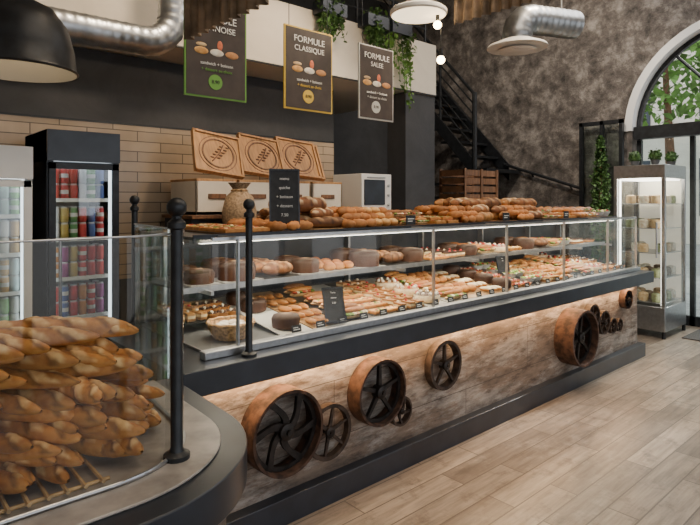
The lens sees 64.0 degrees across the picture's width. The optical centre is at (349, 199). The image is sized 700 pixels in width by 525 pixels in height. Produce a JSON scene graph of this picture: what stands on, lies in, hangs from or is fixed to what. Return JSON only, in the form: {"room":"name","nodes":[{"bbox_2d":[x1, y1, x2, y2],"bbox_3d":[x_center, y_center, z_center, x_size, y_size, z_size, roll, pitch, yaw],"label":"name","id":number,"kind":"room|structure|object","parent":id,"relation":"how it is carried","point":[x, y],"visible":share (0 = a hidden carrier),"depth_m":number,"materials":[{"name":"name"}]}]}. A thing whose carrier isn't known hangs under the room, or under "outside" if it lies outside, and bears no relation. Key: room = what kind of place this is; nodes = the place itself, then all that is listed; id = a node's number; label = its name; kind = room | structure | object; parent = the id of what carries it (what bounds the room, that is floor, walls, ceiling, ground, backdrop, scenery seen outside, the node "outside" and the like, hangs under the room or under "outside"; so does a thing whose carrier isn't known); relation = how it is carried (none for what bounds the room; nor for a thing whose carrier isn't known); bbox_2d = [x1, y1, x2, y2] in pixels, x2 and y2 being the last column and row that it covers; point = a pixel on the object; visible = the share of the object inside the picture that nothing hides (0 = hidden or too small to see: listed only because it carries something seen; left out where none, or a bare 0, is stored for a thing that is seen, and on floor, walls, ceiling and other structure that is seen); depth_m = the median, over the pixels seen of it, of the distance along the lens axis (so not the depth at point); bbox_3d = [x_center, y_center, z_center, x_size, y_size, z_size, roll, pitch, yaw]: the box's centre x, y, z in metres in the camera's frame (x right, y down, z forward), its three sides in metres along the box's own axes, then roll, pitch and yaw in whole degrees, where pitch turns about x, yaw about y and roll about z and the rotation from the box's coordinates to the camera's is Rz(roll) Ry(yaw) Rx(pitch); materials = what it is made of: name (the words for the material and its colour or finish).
{"room":"food shop","nodes":[
{"label":"food shop","id":0,"kind":"room"},
{"bbox_2d":[0,46,333,322],"bbox_3d":[-2.818,0.175,3.872,6.960,2.750,0.170,0,0,-42],"label":"wall","id":1,"kind":"structure","parent":0,"point":[143,101],"depth_m":4.73,"materials":[{"name":"grey paint"}]},
{"bbox_2d":[35,0,436,114],"bbox_3d":[-2.906,-1.502,4.833,8.090,0.595,2.700,0,0,-42],"label":"mezzanine bulkhead","id":2,"kind":"object","parent":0,"point":[264,26],"visible":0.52,"depth_m":5.14,"materials":[{"name":"white paint"}]},
{"bbox_2d":[313,0,347,42],"bbox_3d":[-0.164,-1.732,5.330,0.401,0.474,0.239,0,0,-42],"label":"trailing ivy","id":3,"kind":"object","parent":2,"relation":"attached to","point":[337,12],"visible":0.94,"depth_m":5.28,"materials":[{"name":"green plant"}]},
{"bbox_2d":[315,0,426,42],"bbox_3d":[-2.065,-2.286,3.922,7.950,0.972,0.044,0,0,-42],"label":"railing","id":4,"kind":"object","parent":2,"relation":"on","point":[356,7],"depth_m":6.08,"materials":[{"name":"black metal"}]},
{"bbox_2d":[358,7,389,48],"bbox_3d":[0.261,-1.705,5.722,0.334,0.512,0.224,0,0,-42],"label":"trailing ivy","id":5,"kind":"object","parent":2,"relation":"attached to","point":[374,23],"visible":0.94,"depth_m":5.66,"materials":[{"name":"green plant"}]},
{"bbox_2d":[382,10,418,109],"bbox_3d":[0.543,-1.461,5.966,0.524,1.045,0.241,0,0,-42],"label":"trailing ivy","id":6,"kind":"object","parent":2,"relation":"attached to","point":[398,30],"visible":0.84,"depth_m":5.96,"materials":[{"name":"green plant"}]},
{"bbox_2d":[278,0,390,174],"bbox_3d":[-2.951,-0.950,6.751,10.600,5.000,0.200,0,0,-42],"label":"wall","id":7,"kind":"structure","parent":0,"point":[360,144],"depth_m":9.38,"materials":[{"name":"grey paint"}]},
{"bbox_2d":[378,0,438,5],"bbox_3d":[0.386,-3.500,3.095,11.100,0.100,10.100,0,0,-42],"label":"ceiling","id":8,"kind":"structure","parent":0,"point":[387,1],"depth_m":9.68,"materials":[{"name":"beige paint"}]},
{"bbox_2d":[0,0,78,82],"bbox_3d":[-1.405,-1.995,2.366,0.470,2.910,0.470,0,0,-42],"label":"dome pendant lamp","id":9,"kind":"object","parent":8,"relation":"hanging from","point":[36,46],"visible":1,"depth_m":2.26,"materials":[{"name":"black metal"}]},
{"bbox_2d":[45,0,182,56],"bbox_3d":[-2.840,-2.166,2.290,4.619,2.469,0.198,0,0,-42],"label":"ventilation duct","id":10,"kind":"object","parent":8,"relation":"hanging from","point":[93,31],"visible":0.74,"depth_m":3.50,"materials":[{"name":"silver metal"}]},
{"bbox_2d":[183,0,245,102],"bbox_3d":[-0.792,-2.025,3.320,0.405,2.850,0.024,0,0,-42],"label":"menu sign","id":11,"kind":"object","parent":8,"relation":"hanging from","point":[214,62],"visible":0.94,"depth_m":3.32,"materials":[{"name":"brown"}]},
{"bbox_2d":[184,0,268,39],"bbox_3d":[-0.467,-2.105,2.346,0.068,2.690,0.880,0,0,-42],"label":"fascia","id":12,"kind":"object","parent":8,"relation":"attached to","point":[200,16],"visible":1,"depth_m":2.49,"materials":[{"name":"brown wood"}]},
{"bbox_2d":[283,0,331,113],"bbox_3d":[-0.278,-2.025,3.780,0.405,2.850,0.024,0,0,-42],"label":"menu sign","id":13,"kind":"object","parent":8,"relation":"hanging from","point":[307,54],"visible":1,"depth_m":3.77,"materials":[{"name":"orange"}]},
{"bbox_2d":[358,0,392,121],"bbox_3d":[0.198,-2.025,4.205,0.360,2.850,0.024,0,0,-42],"label":"menu sign","id":14,"kind":"object","parent":8,"relation":"hanging from","point":[375,64],"visible":1,"depth_m":4.18,"materials":[{"name":"grey"}]},
{"bbox_2d":[390,0,446,23],"bbox_3d":[0.457,-2.340,3.735,0.380,2.220,0.380,0,0,-42],"label":"ceiling lamp","id":15,"kind":"object","parent":8,"relation":"hanging from","point":[413,11],"visible":0.95,"depth_m":3.67,"materials":[{"name":"white paint"}]},
{"bbox_2d":[433,0,441,28],"bbox_3d":[0.585,-2.296,3.742,0.056,2.308,0.055,0,0,-42],"label":"pendant bulb","id":16,"kind":"object","parent":8,"relation":"hanging from","point":[437,24],"visible":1,"depth_m":3.73,"materials":[{"name":"beige glass"}]},
{"bbox_2d":[437,0,444,63],"bbox_3d":[0.616,-2.186,3.797,0.056,2.528,0.055,0,0,-42],"label":"pendant bulb","id":17,"kind":"object","parent":8,"relation":"hanging from","point":[440,59],"visible":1,"depth_m":3.79,"materials":[{"name":"beige glass"}]},
{"bbox_2d":[454,0,531,24],"bbox_3d":[1.039,-2.310,3.363,0.068,2.280,1.030,0,0,-42],"label":"fascia","id":18,"kind":"object","parent":8,"relation":"attached to","point":[463,9],"visible":1,"depth_m":3.59,"materials":[{"name":"brown wood"}]},
{"bbox_2d":[487,0,584,55],"bbox_3d":[1.640,-2.375,4.966,0.893,2.150,0.520,0,0,-20],"label":"ventilation duct","id":19,"kind":"object","parent":8,"relation":"hanging from","point":[525,21],"visible":1,"depth_m":4.87,"materials":[{"name":"silver metal"}]},
{"bbox_2d":[387,92,434,209],"bbox_3d":[0.710,0.175,6.483,0.540,2.750,0.320,0,0,-42],"label":"column","id":20,"kind":"structure","parent":0,"point":[411,133],"depth_m":6.34,"materials":[{"name":"grey paint"}]},
{"bbox_2d":[288,325,699,524],"bbox_3d":[0.386,1.600,3.095,11.100,0.100,10.100,0,0,-42],"label":"floor","id":21,"kind":"structure","parent":0,"point":[621,447],"depth_m":3.27,"materials":[{"name":"brown wood"}]},
{"bbox_2d":[0,145,32,320],"bbox_3d":[-2.420,0.610,3.450,0.710,1.880,0.630,0,0,-42],"label":"cooler","id":22,"kind":"object","parent":21,"relation":"on","point":[16,162],"visible":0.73,"depth_m":3.46,"materials":[{"name":"white paint"}]},
{"bbox_2d":[25,129,119,318],"bbox_3d":[-1.928,0.550,3.890,0.450,2.000,0.630,0,0,-42],"label":"cooler","id":23,"kind":"object","parent":21,"relation":"on","point":[75,181],"visible":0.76,"depth_m":3.72,"materials":[{"name":"black metal"}]},
{"bbox_2d":[0,378,246,524],"bbox_3d":[-1.198,1.121,1.152,2.150,0.858,0.915,0,0,-42],"label":"countertop","id":24,"kind":"structure","parent":21,"relation":"on","point":[203,489],"depth_m":1.40,"materials":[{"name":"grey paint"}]},
{"bbox_2d":[0,454,109,514],"bbox_3d":[-1.093,0.684,1.343,0.800,0.014,0.640,0,0,-42],"label":"rack","id":25,"kind":"object","parent":24,"relation":"on","point":[27,503],"visible":0.44,"depth_m":1.31,"materials":[{"name":"beige wood"}]},
{"bbox_2d":[0,316,164,494],"bbox_3d":[-1.156,0.504,1.266,1.450,0.376,0.619,0,0,-42],"label":"baguettes","id":26,"kind":"object","parent":24,"relation":"on","point":[67,391],"visible":1,"depth_m":1.39,"materials":[{"name":"brown food"}]},
{"bbox_2d":[0,223,185,524],"bbox_3d":[-1.050,0.389,1.029,0.602,0.604,2.136,0,0,28],"label":"guard","id":27,"kind":"object","parent":24,"relation":"on","point":[162,463],"visible":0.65,"depth_m":1.33,"materials":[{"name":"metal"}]},
{"bbox_2d":[163,197,189,463],"bbox_3d":[-0.465,0.343,1.503,0.070,0.699,0.070,0,0,-42],"label":"post","id":28,"kind":"object","parent":24,"relation":"on","point":[176,207],"visible":1,"depth_m":1.49,"materials":[{"name":"black metal"}]},
{"bbox_2d":[138,227,169,233],"bbox_3d":[-1.155,0.870,3.730,0.350,1.360,0.500,0,0,-42],"label":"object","id":29,"kind":"object","parent":21,"relation":"on","point":[151,228],"visible":0.02,"depth_m":3.72,"materials":[{"name":"grey paint"}]},
{"bbox_2d":[162,178,341,226],"bbox_3d":[-0.821,0.690,5.081,1.590,1.720,0.570,0,0,-42],"label":"storage cabinet","id":30,"kind":"object","parent":21,"relation":"on","point":[204,199],"visible":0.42,"depth_m":4.56,"materials":[{"name":"grey paint"}]},
{"bbox_2d":[190,128,244,179],"bbox_3d":[-1.103,-0.384,4.672,0.478,0.428,0.233,0,0,-37],"label":"board","id":31,"kind":"object","parent":30,"relation":"on","point":[213,153],"visible":1,"depth_m":4.65,"materials":[{"name":"brown wood"}]},
{"bbox_2d":[236,132,285,177],"bbox_3d":[-0.780,-0.385,4.962,0.470,0.419,0.232,0,0,-38],"label":"board","id":32,"kind":"object","parent":30,"relation":"on","point":[259,154],"visible":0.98,"depth_m":4.94,"materials":[{"name":"brown wood"}]},
{"bbox_2d":[273,136,321,180],"bbox_3d":[-0.486,-0.385,5.225,0.461,0.408,0.232,0,0,-39],"label":"board","id":33,"kind":"object","parent":30,"relation":"on","point":[297,154],"visible":0.96,"depth_m":5.23,"materials":[{"name":"brown wood"}]},
{"bbox_2d":[300,145,325,181],"bbox_3d":[-0.466,-0.385,5.457,0.461,0.408,0.232,0,0,-39],"label":"board","id":34,"kind":"object","parent":30,"relation":"on","point":[315,146],"visible":0.02,"depth_m":5.55,"materials":[{"name":"brown wood"}]},
{"bbox_2d":[104,266,653,524],"bbox_3d":[0.799,1.107,4.282,4.940,0.885,1.080,0,0,-42],"label":"counter","id":35,"kind":"object","parent":21,"relation":"on","point":[511,367],"depth_m":3.24,"materials":[{"name":"brown wood"}]},
{"bbox_2d":[129,195,140,328],"bbox_3d":[-1.175,0.337,3.054,0.070,0.727,0.070,0,0,-42],"label":"post","id":36,"kind":"object","parent":35,"relation":"on","point":[134,200],"visible":0.88,"depth_m":3.04,"materials":[{"name":"black metal"}]},
{"bbox_2d":[241,199,256,357],"bbox_3d":[-0.454,0.346,2.518,0.070,0.707,0.070,0,0,-42],"label":"post","id":37,"kind":"object","parent":35,"relation":"on","point":[248,204],"visible":1,"depth_m":2.50,"materials":[{"name":"black metal"}]},
{"bbox_2d":[241,384,322,478],"bbox_3d":[-0.319,1.089,2.652,0.404,0.404,0.120,0,0,-42],"label":"pulley wheel","id":38,"kind":"object","parent":35,"relation":"attached to","point":[298,458],"visible":0.98,"depth_m":2.62,"materials":[{"name":"metal"}]},
{"bbox_2d":[304,402,350,461],"bbox_3d":[-0.113,1.186,2.872,0.287,0.287,0.069,0,0,-42],"label":"flywheel","id":39,"kind":"object","parent":35,"relation":"attached to","point":[329,430],"visible":0.82,"depth_m":2.88,"materials":[{"name":"brown metal"}]},
{"bbox_2d":[347,356,405,426],"bbox_3d":[0.153,1.052,3.084,0.364,0.364,0.106,0,0,-42],"label":"pulley wheel","id":40,"kind":"object","parent":35,"relation":"attached to","point":[362,371],"visible":1,"depth_m":3.06,"materials":[{"name":"metal"}]},
{"bbox_2d":[138,216,636,351],"bbox_3d":[0.835,0.432,4.355,4.650,0.535,0.880,0,0,-42],"label":"glass display case","id":41,"kind":"object","parent":35,"relation":"on","point":[153,251],"visible":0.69,"depth_m":3.51,"materials":[{"name":"grey"}]},
{"bbox_2d":[206,315,255,340],"bbox_3d":[-0.595,0.642,2.795,0.246,0.088,0.246,0,0,-42],"label":"wicker basket","id":42,"kind":"object","parent":41,"relation":"in","point":[222,328],"visible":0.8,"depth_m":2.72,"materials":[{"name":"beige wicker"}]},
{"bbox_2d":[321,286,346,323],"bbox_3d":[-0.086,0.575,3.080,0.120,0.184,0.091,0,0,-22],"label":"chalkboard sign","id":43,"kind":"object","parent":41,"relation":"in","point":[333,297],"visible":1,"depth_m":3.08,"materials":[{"name":"stone"}]},
{"bbox_2d":[154,237,594,287],"bbox_3d":[0.720,0.384,4.422,4.439,0.112,0.466,0,0,-42],"label":"pastry","id":44,"kind":"object","parent":41,"relation":"in","point":[217,270],"visible":0.96,"depth_m":3.60,"materials":[{"name":"brown food"}]},
{"bbox_2d":[150,252,624,334],"bbox_3d":[0.824,0.610,4.353,4.553,0.151,0.746,0,0,-42],"label":"pastry assortment","id":45,"kind":"object","parent":41,"relation":"in","point":[390,291],"visible":0.87,"depth_m":3.72,"materials":[{"name":"brown food"}]},
{"bbox_2d":[495,256,510,271],"bbox_3d":[1.178,0.492,4.318,0.100,0.119,0.070,0,0,-19],"label":"chalkboard sign","id":46,"kind":"object","parent":45,"relation":"on","point":[500,260],"visible":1,"depth_m":4.31,"materials":[{"name":"stone"}]},
{"bbox_2d":[183,196,609,233],"bbox_3d":[0.816,0.077,4.464,4.440,0.200,0.694,0,0,-42],"label":"bread","id":47,"kind":"object","parent":41,"relation":"on","point":[315,214],"visible":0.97,"depth_m":3.73,"materials":[{"name":"food"}]},
{"bbox_2d":[269,169,299,229],"bbox_3d":[-0.358,-0.003,3.051,0.165,0.332,0.070,0,0,-13],"label":"chalkboard sign","id":48,"kind":"object","parent":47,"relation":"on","point":[284,184],"visible":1,"depth_m":3.04,"materials":[{"name":"stone"}]},
{"bbox_2d":[291,265,622,332],"bbox_3d":[1.191,0.660,4.163,3.985,0.044,0.011,0,0,-42],"label":"price tags","id":49,"kind":"object","parent":41,"relation":"attached to","point":[295,328],"visible":0.85,"depth_m":3.50,"materials":[{"name":"plastic"}]},
{"bbox_2d":[389,396,411,426],"bbox_3d":[0.285,1.210,3.222,0.172,0.172,0.076,0,0,-42],"label":"flywheel","id":50,"kind":"object","parent":35,"relation":"attached to","point":[407,413],"visible":0.63,"depth_m":3.23,"materials":[{"name":"brown metal"}]},
{"bbox_2d":[424,339,461,390],"bbox_3d":[0.580,1.021,3.477,0.309,0.309,0.090,0,0,-42],"label":"flywheel","id":51,"kind":"object","parent":35,"relation":"attached to","point":[444,364],"visible":1,"depth_m":3.45,"materials":[{"name":"brown metal"}]},
{"bbox_2d":[554,308,598,366],"bbox_3d":[1.849,1.116,4.564,0.456,0.456,0.160,0,0,-42],"label":"pulley wheel","id":52,"kind":"object","parent":35,"relation":"attached to","point":[566,335],"visible":1,"depth_m":4.51,"materials":[{"name":"metal"}]},
{"bbox_2d":[584,303,599,324],"bbox_3d":[2.079,1.002,4.817,0.222,0.222,0.090,0,0,-42],"label":"flywheel","id":53,"kind":"object","parent":35,"relation":"attached to","point":[594,308],"visible":0.38,"depth_m":4.83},
{"bbox_2d":[598,310,610,334],"bbox_3d":[2.235,1.081,4.957,0.212,0.212,0.090,0,0,-42],"label":"flywheel","id":54,"kind":"object","parent":35,"relation":"attached to","point":[604,324],"visible":0.86,"depth_m":4.95,"materials":[{"name":"brown metal"}]},
{"bbox_2d":[608,317,616,333],"bbox_3d":[2.380,1.142,5.095,0.141,0.141,0.076,0,0,-42],"label":"flywheel","id":55,"kind":"object","parent":35,"relation":"attached to","point":[613,324],"visible":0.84,"depth_m":5.08,"materials":[{"name":"brown metal"}]},
{"bbox_2d":[616,318,622,331],"bbox_3d":[2.494,1.160,5.207,0.121,0.121,0.062,0,0,-42],"label":"flywheel","id":56,"kind":"object","parent":35,"relation":"attached to","point":[619,320],"visible":0.91,"depth_m":5.20,"materials":[{"name":"brown metal"}]},
{"bbox_2d":[619,289,632,308],"bbox_3d":[2.627,0.940,5.313,0.182,0.182,0.081,0,0,-42],"label":"pulley wheel","id":57,"kind":"object","parent":35,"relation":"attached to","point":[625,296],"visible":0.97,"depth_m":5.29,"materials":[{"name":"wood"}]},
{"bbox_2d":[380,0,578,198],"bbox_3d":[1.080,-1.046,7.963,2.986,5.191,3.247,0,0,-42],"label":"staircase","id":58,"kind":"structure","parent":21,"relation":"on","point":[479,139],"depth_m":8.45,"materials":[{"name":"black metal"}]},
{"bbox_2d":[589,135,612,262],"bbox_3d":[3.218,0.356,7.200,0.325,2.389,0.321,0,0,-13],"label":"cypress","id":59,"kind":"object","parent":21,"relation":"on","point":[601,192],"visible":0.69,"depth_m":7.16,"materials":[{"name":"green plant"}]},
{"bbox_2d":[579,119,623,264],"bbox_3d":[3.348,0.250,7.470,0.050,2.600,0.575,0,0,-42],"label":"screen","id":60,"kind":"object","parent":21,"relation":"on","point":[620,122],"visible":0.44,"depth_m":7.46,"materials":[{"name":"black metal"}]},
{"bbox_2d":[614,164,685,339],"bbox_3d":[3.547,0.575,6.632,0.710,1.950,0.560,0,0,-42],"label":"refrigerator","id":61,"kind":"object","parent":21,"relation":"on","point":[660,198],"visible":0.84,"depth_m":6.60,"materials":[{"name":"metal"}]},
{"bbox_2d":[628,151,641,164],"bbox_3d":[3.384,-0.493,6.641,0.156,0.187,0.153,0,0,-42],"label":"topiary ball","id":62,"kind":"object","parent":61,"relation":"on","point":[635,158],"visible":0.99,"depth_m":6.61,"materials":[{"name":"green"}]},
{"bbox_2d":[648,148,661,163],"bbox_3d":[3.498,-0.500,6.417,0.170,0.201,0.161,0,0,-42],"label":"potted plant","id":63,"kind":"object","parent":61,"relation":"on","point":[655,156],"visible":0.98,"depth_m":6.38,"materials":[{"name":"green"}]},
{"bbox_2d":[664,151,678,164],"bbox_3d":[3.832,-0.492,6.669,0.147,0.184,0.165,0,0,-11],"label":"topiary ball","id":64,"kind":"object","parent":61,"relation":"on","point":[671,157],"visible":0.99,"depth_m":6.63,"materials":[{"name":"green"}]},
{"bbox_2d":[682,329,699,340],"bbox_3d":[4.438,1.544,5.913,0.600,0.012,1.500,0,0,-42],"label":"door mat","id":65,"kind":"object","parent":21,"relation":"on","point":[695,335],"visible":1,"depth_m":6.31,"materials":[{"name":"grey fabric"}]},
{"bbox_3d":[-0.591,0.900,4.636,1.300,1.300,0.300,0,0,-42],"label":"table","id":66,"kind":"object","parent":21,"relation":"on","visible":0},
{"bbox_2d":[222,182,256,224],"bbox_3d":[-0.867,0.058,4.390,0.270,0.385,0.266,0,0,-42],"label":"sack","id":67,"kind":"object","parent":66,"relation":"on","point":[233,207],"visible":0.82,"depth_m":4.30,"materials":[{"name":"fabric"}]},
{"bbox_3d":[1.444,0.870,6.824,0.850,1.360,0.450,0,0,-42],"label":"shelf unit","id":68,"kind":"object","parent":21,"relation":"on","visible":0},
{"bbox_2d":[439,168,497,198],"bbox_3d":[1.455,-0.090,6.834,0.680,0.560,0.374,0,0,-42],"label":"crate","id":69,"kind":"object","parent":68,"relation":"on","point":[471,177],"visible":0.59,"depth_m":6.67,"materials":[{"name":"brown wood"}]},
{"bbox_3d":[0.125,0.840,5.974,0.690,1.420,0.600,0,0,-42],"label":"cupboard","id":70,"kind":"object","parent":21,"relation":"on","visible":0},
{"bbox_2d":[333,173,390,209],"bbox_3d":[0.142,-0.070,5.970,0.430,0.400,0.488,0,0,-42],"label":"countertop oven","id":71,"kind":"object","parent":70,"relation":"on","point":[361,189],"visible":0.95,"depth_m":5.80,"materials":[{"name":"white paint"}]},
{"bbox_2d":[412,0,699,267],"bbox_3d":[4.478,-0.950,6.619,0.300,5.000,9.900,0,0,-42],"label":"wall","id":72,"kind":"structure","parent":0,"point":[531,108],"depth_m":8.04,"materials":[{"name":"stone"}]},
{"bbox_2d":[624,20,699,130],"bbox_3d":[4.607,-1.565,6.467,0.330,1.330,2.660,0,0,-42],"label":"trim","id":73,"kind":"structure","parent":72,"relation":"attached to","point":[666,51],"depth_m":7.13,"materials":[{"name":"white paint"}]},
{"bbox_2d":[633,33,699,139],"bbox_3d":[4.574,-1.462,6.437,0.160,1.344,2.468,0,0,-42],"label":"window","id":74,"kind":"structure","parent":72,"relation":"in","point":[685,129],"depth_m":7.06,"materials":[{"name":"black metal"}]},
{"bbox_2d":[637,136,699,326],"bbox_3d":[4.585,0.383,6.450,0.125,2.335,2.445,0,0,-42],"label":"door","id":75,"kind":"structure","parent":72,"relation":"in","point":[692,319],"depth_m":6.88,"materials":[{"name":"black metal"}]},
{"label":"outside","id":76,"kind":"structure","parent":0,"visible":0},
{"bbox_2d":[686,244,699,315],"bbox_3d":[3.727,1.620,3.333,50.000,0.100,40.000,0,0,-42],"label":"ground","id":77,"kind":"structure","parent":76,"point":[687,245],"depth_m":11.06,"materials":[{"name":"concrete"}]},
{"bbox_2d":[643,40,699,163],"bbox_3d":[8.109,-2.069,14.256,4.067,7.250,3.895,0,0,-42],"label":"street tree","id":78,"kind":"object","parent":77,"relation":"on","point":[673,74],"visible":0.29,"depth_m":14.12,"materials":[{"name":"green plant"}]},
{"bbox_2d":[643,50,699,244],"bbox_3d":[15.128,-1.950,17.550,2.050,7.000,22.000,0,0,-42],"label":"building","id":79,"kind":"structure","parent":77,"relation":"on","point":[681,144],"depth_m":19.79,"materials":[{"name":"beige paint"}]}
]}

